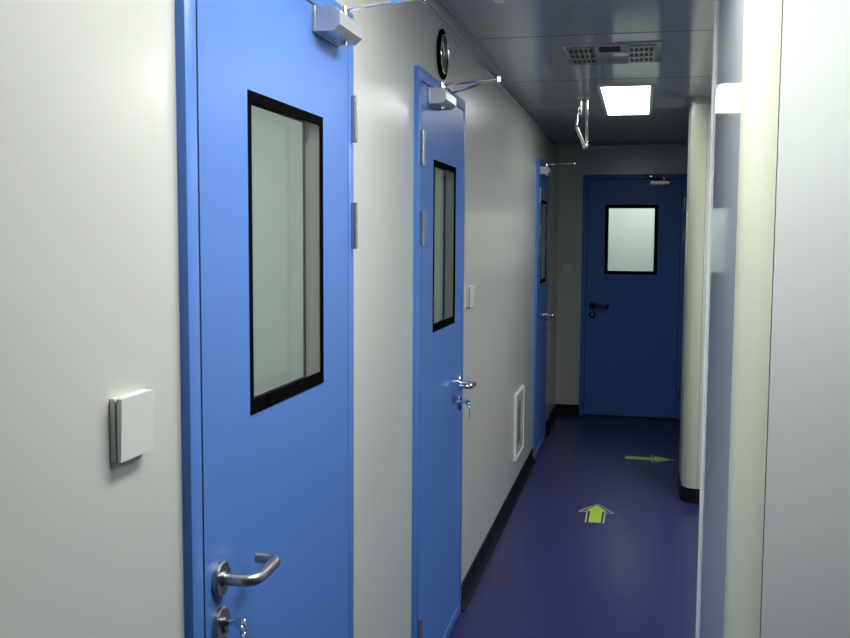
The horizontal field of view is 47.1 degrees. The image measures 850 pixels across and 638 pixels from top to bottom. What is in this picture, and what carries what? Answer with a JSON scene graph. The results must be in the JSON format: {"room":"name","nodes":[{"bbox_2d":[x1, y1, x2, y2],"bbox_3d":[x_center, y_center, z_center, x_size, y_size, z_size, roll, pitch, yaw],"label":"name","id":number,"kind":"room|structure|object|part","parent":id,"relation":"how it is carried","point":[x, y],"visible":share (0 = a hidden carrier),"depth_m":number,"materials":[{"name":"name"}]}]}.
{"room":"laboratory corridor","nodes":[
{"label":"laboratory corridor","id":0,"kind":"room"},
{"bbox_2d":[0,0,559,637],"bbox_3d":[-0.027,0.098,3.324,0.050,2.360,10.840,1,5,12],"label":"wall","id":1,"kind":"structure","parent":0,"point":[91,545],"depth_m":1.44,"materials":[{"name":"paint"}]},
{"bbox_2d":[109,389,153,462],"bbox_3d":[-0.418,0.151,1.394,0.020,0.090,0.092,1,5,12],"label":"light switch","id":2,"kind":"object","parent":1,"relation":"attached to","point":[131,414],"visible":1,"depth_m":1.38,"materials":[{"name":"white plastic"}]},
{"bbox_2d":[175,0,425,637],"bbox_3d":[-0.200,0.342,2.003,0.316,2.095,0.908,1,5,12],"label":"door","id":3,"kind":"structure","parent":1,"relation":"in","point":[268,477],"depth_m":1.83,"materials":[{"name":"blue paint"}]},
{"bbox_3d":[-0.349,0.448,1.681,0.014,0.060,0.060,1,5,12],"label":"handle","id":4,"kind":"part","parent":3,"relation":"part of","materials":[{"name":"metal"}]},
{"bbox_2d":[226,617,246,637],"bbox_3d":[-0.325,0.552,1.681,0.035,0.078,0.024,-1,5,-11],"label":"key","id":5,"kind":"object","parent":3,"relation":"hanging from","point":[240,623],"visible":1,"depth_m":1.68,"materials":[{"name":"silver metal"}]},
{"bbox_3d":[-0.302,0.442,1.725,0.067,0.025,0.129,1,5,12],"label":"lever","id":6,"kind":"part","parent":3,"relation":"part of","materials":[{"name":"metal"}]},
{"bbox_3d":[-0.095,-0.685,2.132,0.226,0.028,0.020,3,6,33],"label":"closer arm","id":7,"kind":"part","parent":3,"relation":"part of","materials":[{"name":"silver metal"}]},
{"bbox_2d":[437,29,448,79],"bbox_3d":[0.065,-0.944,3.478,0.014,0.176,0.176,1,5,12],"label":"pressure gauge","id":8,"kind":"object","parent":1,"relation":"attached to","point":[442,42],"visible":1,"depth_m":3.46,"materials":[{"name":"black glass"}]},
{"bbox_2d":[411,65,499,637],"bbox_3d":[0.144,0.212,3.550,0.316,2.095,0.837,1,5,12],"label":"door","id":9,"kind":"structure","parent":1,"relation":"in","point":[439,384],"depth_m":3.46,"materials":[{"name":"blue paint"}]},
{"bbox_3d":[0.028,0.210,3.575,0.078,2.095,0.837,1,5,12],"label":"frame","id":10,"kind":"part","parent":9,"relation":"part of","materials":[{"name":"blue paint"}]},
{"bbox_3d":[0.139,0.254,3.875,0.014,0.060,0.060,1,5,12],"label":"handle","id":11,"kind":"part","parent":9,"relation":"part of","materials":[{"name":"silver metal"}]},
{"bbox_2d":[461,399,470,418],"bbox_3d":[0.164,0.358,3.876,0.035,0.078,0.024,-1,5,-11],"label":"key","id":12,"kind":"object","parent":9,"relation":"hanging from","point":[467,402],"visible":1,"depth_m":3.88,"materials":[{"name":"silver metal"}]},
{"bbox_3d":[0.163,0.257,3.815,0.067,0.025,0.129,1,5,12],"label":"lever","id":13,"kind":"part","parent":9,"relation":"part of","materials":[{"name":"silver metal"}]},
{"bbox_3d":[0.145,-0.775,3.212,0.223,0.028,0.020,3,6,30],"label":"closer arm","id":14,"kind":"part","parent":9,"relation":"part of","materials":[{"name":"silver metal"}]},
{"bbox_2d":[467,285,474,307],"bbox_3d":[0.195,-0.096,4.147,0.020,0.090,0.090,1,5,12],"label":"light switch","id":15,"kind":"object","parent":1,"relation":"attached to","point":[470,289],"visible":1,"depth_m":4.11,"materials":[{"name":"white plastic"}]},
{"bbox_3d":[0.190,-0.096,4.148,0.009,0.090,0.090,1,5,12],"label":"plate","id":16,"kind":"part","parent":15,"relation":"part of","materials":[{"name":"white plastic"}]},
{"bbox_2d":[421,0,563,148],"bbox_3d":[0.019,-1.054,3.192,0.042,0.042,10.790,1,5,12],"label":"trim","id":17,"kind":"structure","parent":1,"relation":"attached to","point":[442,9],"depth_m":4.29,"materials":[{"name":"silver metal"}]},
{"bbox_2d":[461,448,535,611],"bbox_3d":[0.457,1.062,5.437,0.032,0.088,2.834,1,5,12],"label":"baseboard","id":18,"kind":"structure","parent":1,"relation":"attached to","point":[478,566],"depth_m":4.96,"materials":[{"name":"black plastic"}]},
{"bbox_2d":[514,385,524,461],"bbox_3d":[0.579,0.633,5.988,0.013,0.400,0.400,1,5,12],"label":"air vent","id":19,"kind":"object","parent":1,"relation":"in","point":[520,395],"visible":1,"depth_m":5.98,"materials":[{"name":"white metal"}]},
{"bbox_3d":[0.577,0.633,5.989,0.008,0.375,0.375,1,5,12],"label":"plate","id":20,"kind":"part","parent":19,"relation":"part of","materials":[{"name":"paint"}]},
{"bbox_2d":[545,404,557,437],"bbox_3d":[1.053,0.838,8.117,0.032,0.088,1.065,1,5,12],"label":"baseboard","id":21,"kind":"structure","parent":1,"relation":"attached to","point":[553,415],"depth_m":8.10,"materials":[{"name":"black plastic"}]},
{"bbox_2d":[532,158,574,458],"bbox_3d":[0.935,-0.084,7.106,0.316,2.095,0.805,1,5,12],"label":"door","id":22,"kind":"structure","parent":1,"relation":"in","point":[543,171],"depth_m":6.99,"materials":[{"name":"blue paint"}]},
{"bbox_3d":[0.819,-0.087,7.131,0.078,2.095,0.805,1,5,12],"label":"frame","id":23,"kind":"part","parent":22,"relation":"part of","materials":[{"name":"blue paint"}]},
{"bbox_3d":[0.859,-0.564,7.091,0.003,0.547,0.372,1,5,12],"label":"glass pane","id":24,"kind":"part","parent":22,"relation":"part of","materials":[{"name":"glass"}]},
{"bbox_3d":[0.939,-1.073,6.782,0.223,0.028,0.020,3,6,30],"label":"closer arm","id":25,"kind":"part","parent":22,"relation":"part of","materials":[{"name":"silver metal"}]},
{"bbox_2d":[251,105,442,396],"bbox_3d":[-0.708,0.005,4.372,1.736,2.360,12.600,1,5,12],"label":"wall","id":26,"kind":"structure","parent":0,"point":[277,178],"depth_m":2.88,"materials":[{"name":"grey paint"}]},
{"bbox_2d":[448,414,698,637],"bbox_3d":[0.634,1.244,4.177,4.500,0.060,12.600,1,5,12],"label":"floor","id":27,"kind":"structure","parent":0,"point":[551,572],"depth_m":4.93,"materials":[{"name":"blue plastic"}]},
{"bbox_2d":[580,504,613,522],"bbox_3d":[0.970,1.100,5.534,0.205,0.001,0.390,1,5,12],"label":"floor arrow","id":28,"kind":"object","parent":27,"relation":"on","point":[595,513],"depth_m":5.52,"materials":[{"name":"yellow plastic"}]},
{"bbox_2d":[624,455,672,462],"bbox_3d":[1.570,0.987,6.910,0.313,0.001,0.242,-2,5,-23],"label":"floor arrow","id":29,"kind":"object","parent":27,"relation":"on","point":[652,458],"depth_m":6.90,"materials":[{"name":"yellow plastic"}]},
{"bbox_2d":[446,0,714,143],"bbox_3d":[0.648,-1.167,3.973,4.500,0.061,12.600,1,5,12],"label":"ceiling","id":30,"kind":"structure","parent":0,"point":[526,38],"depth_m":4.28,"materials":[{"name":"paint"}]},
{"bbox_2d":[575,95,589,148],"bbox_3d":[0.894,-1.120,5.566,0.080,0.301,0.100,1,5,12],"label":"bracket","id":31,"kind":"object","parent":30,"relation":"hanging from","point":[581,98],"visible":1,"depth_m":5.56,"materials":[{"name":"silver metal"}]},
{"bbox_3d":[0.901,-1.264,5.553,0.068,0.012,0.100,1,5,12],"label":"ceiling plate","id":32,"kind":"part","parent":31,"relation":"part of","materials":[{"name":"silver metal"}]},
{"bbox_3d":[0.906,-1.212,5.556,0.058,0.093,0.015,1,5,12],"label":"stem","id":33,"kind":"part","parent":31,"relation":"part of","materials":[{"name":"silver metal"}]},
{"bbox_2d":[562,41,661,64],"bbox_3d":[0.822,-1.156,4.264,0.405,0.011,0.470,1,5,12],"label":"ceiling vent","id":34,"kind":"object","parent":30,"relation":"in","point":[625,52],"visible":1,"depth_m":4.21,"materials":[{"name":"metal"}]},
{"bbox_2d":[566,47,597,64],"bbox_3d":[0.694,-1.155,4.292,0.114,0.004,0.400,1,5,12],"label":"grille","id":35,"kind":"object","parent":34,"relation":"attached to","point":[575,55],"depth_m":4.28,"materials":[{"name":"silver metal"}]},
{"bbox_2d":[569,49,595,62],"bbox_3d":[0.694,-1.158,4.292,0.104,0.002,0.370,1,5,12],"label":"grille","id":36,"kind":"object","parent":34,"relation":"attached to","point":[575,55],"depth_m":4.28,"materials":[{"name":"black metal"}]},
{"bbox_2d":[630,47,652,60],"bbox_3d":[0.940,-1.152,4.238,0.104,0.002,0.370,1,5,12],"label":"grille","id":37,"kind":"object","parent":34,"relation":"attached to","point":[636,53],"depth_m":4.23,"materials":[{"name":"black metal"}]},
{"bbox_2d":[627,45,655,62],"bbox_3d":[0.940,-1.149,4.238,0.114,0.004,0.400,1,5,12],"label":"grille","id":38,"kind":"object","parent":34,"relation":"attached to","point":[635,53],"depth_m":4.23,"materials":[{"name":"silver metal"}]},
{"bbox_2d":[597,83,653,115],"bbox_3d":[1.184,-1.276,5.715,0.292,0.012,1.256,1,5,12],"label":"recessed light","id":39,"kind":"object","parent":30,"relation":"in","point":[635,98],"visible":1,"depth_m":5.60,"materials":[{"name":"white plastic"}]},
{"bbox_2d":[555,147,687,404],"bbox_3d":[2.490,-0.307,8.275,2.714,2.360,0.050,1,5,12],"label":"wall","id":40,"kind":"structure","parent":0,"point":[618,160],"depth_m":8.47,"materials":[{"name":"paint"}]},
{"bbox_2d":[556,404,578,414],"bbox_3d":[1.251,0.798,8.601,0.208,0.088,0.032,1,5,12],"label":"baseboard","id":41,"kind":"structure","parent":40,"relation":"attached to","point":[563,409],"depth_m":8.61,"materials":[{"name":"black plastic"}]},
{"bbox_2d":[563,264,572,272],"bbox_3d":[1.247,-0.439,8.505,0.082,0.082,0.020,1,5,12],"label":"light switch","id":42,"kind":"object","parent":40,"relation":"attached to","point":[567,268],"visible":1,"depth_m":8.50,"materials":[{"name":"white plastic"}]},
{"bbox_2d":[560,142,687,147],"bbox_3d":[2.487,-1.462,8.136,2.714,0.035,0.035,1,5,12],"label":"trim","id":43,"kind":"structure","parent":40,"relation":"attached to","point":[649,144],"depth_m":8.31,"materials":[{"name":"silver metal"}]},
{"bbox_2d":[579,174,686,418],"bbox_3d":[1.782,-0.189,8.400,0.868,2.095,0.157,1,5,12],"label":"door","id":44,"kind":"structure","parent":40,"relation":"in","point":[631,322],"depth_m":8.41,"materials":[{"name":"blue paint"}]},
{"bbox_3d":[1.509,-0.114,8.422,0.157,0.031,0.070,1,5,12],"label":"lever","id":45,"kind":"part","parent":44,"relation":"part of","materials":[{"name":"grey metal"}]},
{"bbox_2d":[608,208,654,270],"bbox_3d":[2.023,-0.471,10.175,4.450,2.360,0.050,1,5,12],"label":"window","id":46,"kind":"structure","parent":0,"point":[631,230],"depth_m":10.09,"materials":[{"name":"white glass"}]},
{"bbox_2d":[679,104,710,488],"bbox_3d":[2.413,-0.088,5.679,1.736,2.360,0.420,1,5,12],"label":"wall","id":47,"kind":"structure","parent":0,"point":[709,105],"depth_m":5.70,"materials":[{"name":"paint"}]},
{"bbox_2d":[683,99,691,111],"bbox_3d":[1.562,-1.269,5.809,0.038,0.038,0.345,1,5,12],"label":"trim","id":48,"kind":"structure","parent":47,"relation":"attached to","point":[687,103],"depth_m":5.80,"materials":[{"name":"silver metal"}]},
{"bbox_2d":[678,471,699,503],"bbox_3d":[2.394,1.044,5.776,1.721,0.088,0.425,1,5,12],"label":"baseboard","id":49,"kind":"structure","parent":47,"relation":"attached to","point":[689,495],"depth_m":5.76,"materials":[{"name":"black plastic"}]},
{"bbox_2d":[681,104,707,488],"bbox_3d":[1.571,-0.074,5.696,0.085,2.320,0.085,1,5,12],"label":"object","id":50,"kind":"structure","parent":47,"relation":"attached to","point":[699,119],"depth_m":5.67,"materials":[{"name":"grey paint"}]},
{"bbox_2d":[686,95,708,104],"bbox_3d":[1.551,-1.248,5.579,0.063,0.040,0.174,-3,6,-32],"label":"trim","id":51,"kind":"structure","parent":47,"relation":"attached to","point":[694,100],"depth_m":5.56,"materials":[{"name":"silver metal"}]},
{"bbox_2d":[708,95,711,103],"bbox_3d":[2.411,-1.221,5.346,1.651,0.045,0.045,1,5,12],"label":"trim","id":52,"kind":"structure","parent":47,"relation":"attached to","point":[709,96],"depth_m":5.54,"materials":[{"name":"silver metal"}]},
{"bbox_2d":[698,0,743,637],"bbox_3d":[0.814,0.162,2.619,0.060,2.360,0.878,1,5,12],"label":"wall","id":53,"kind":"structure","parent":0,"point":[730,13],"depth_m":2.54,"materials":[{"name":"white"}]},
{"bbox_2d":[695,0,716,637],"bbox_3d":[0.908,0.126,3.053,0.068,2.360,0.014,1,5,12],"label":"trim","id":54,"kind":"structure","parent":53,"relation":"attached to","point":[715,2],"depth_m":3.04,"materials":[{"name":"white paint"}]},
{"bbox_2d":[723,0,781,637],"bbox_3d":[0.716,0.201,2.155,0.070,2.360,0.070,1,5,12],"label":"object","id":55,"kind":"structure","parent":53,"relation":"attached to","point":[762,24],"depth_m":2.12,"materials":[{"name":"white paint"}]},
{"bbox_2d":[760,0,849,637],"bbox_3d":[1.592,0.223,1.957,1.723,2.360,0.060,1,5,12],"label":"wall","id":56,"kind":"structure","parent":0,"point":[805,586],"depth_m":2.08,"materials":[{"name":"white paint"}]}
]}

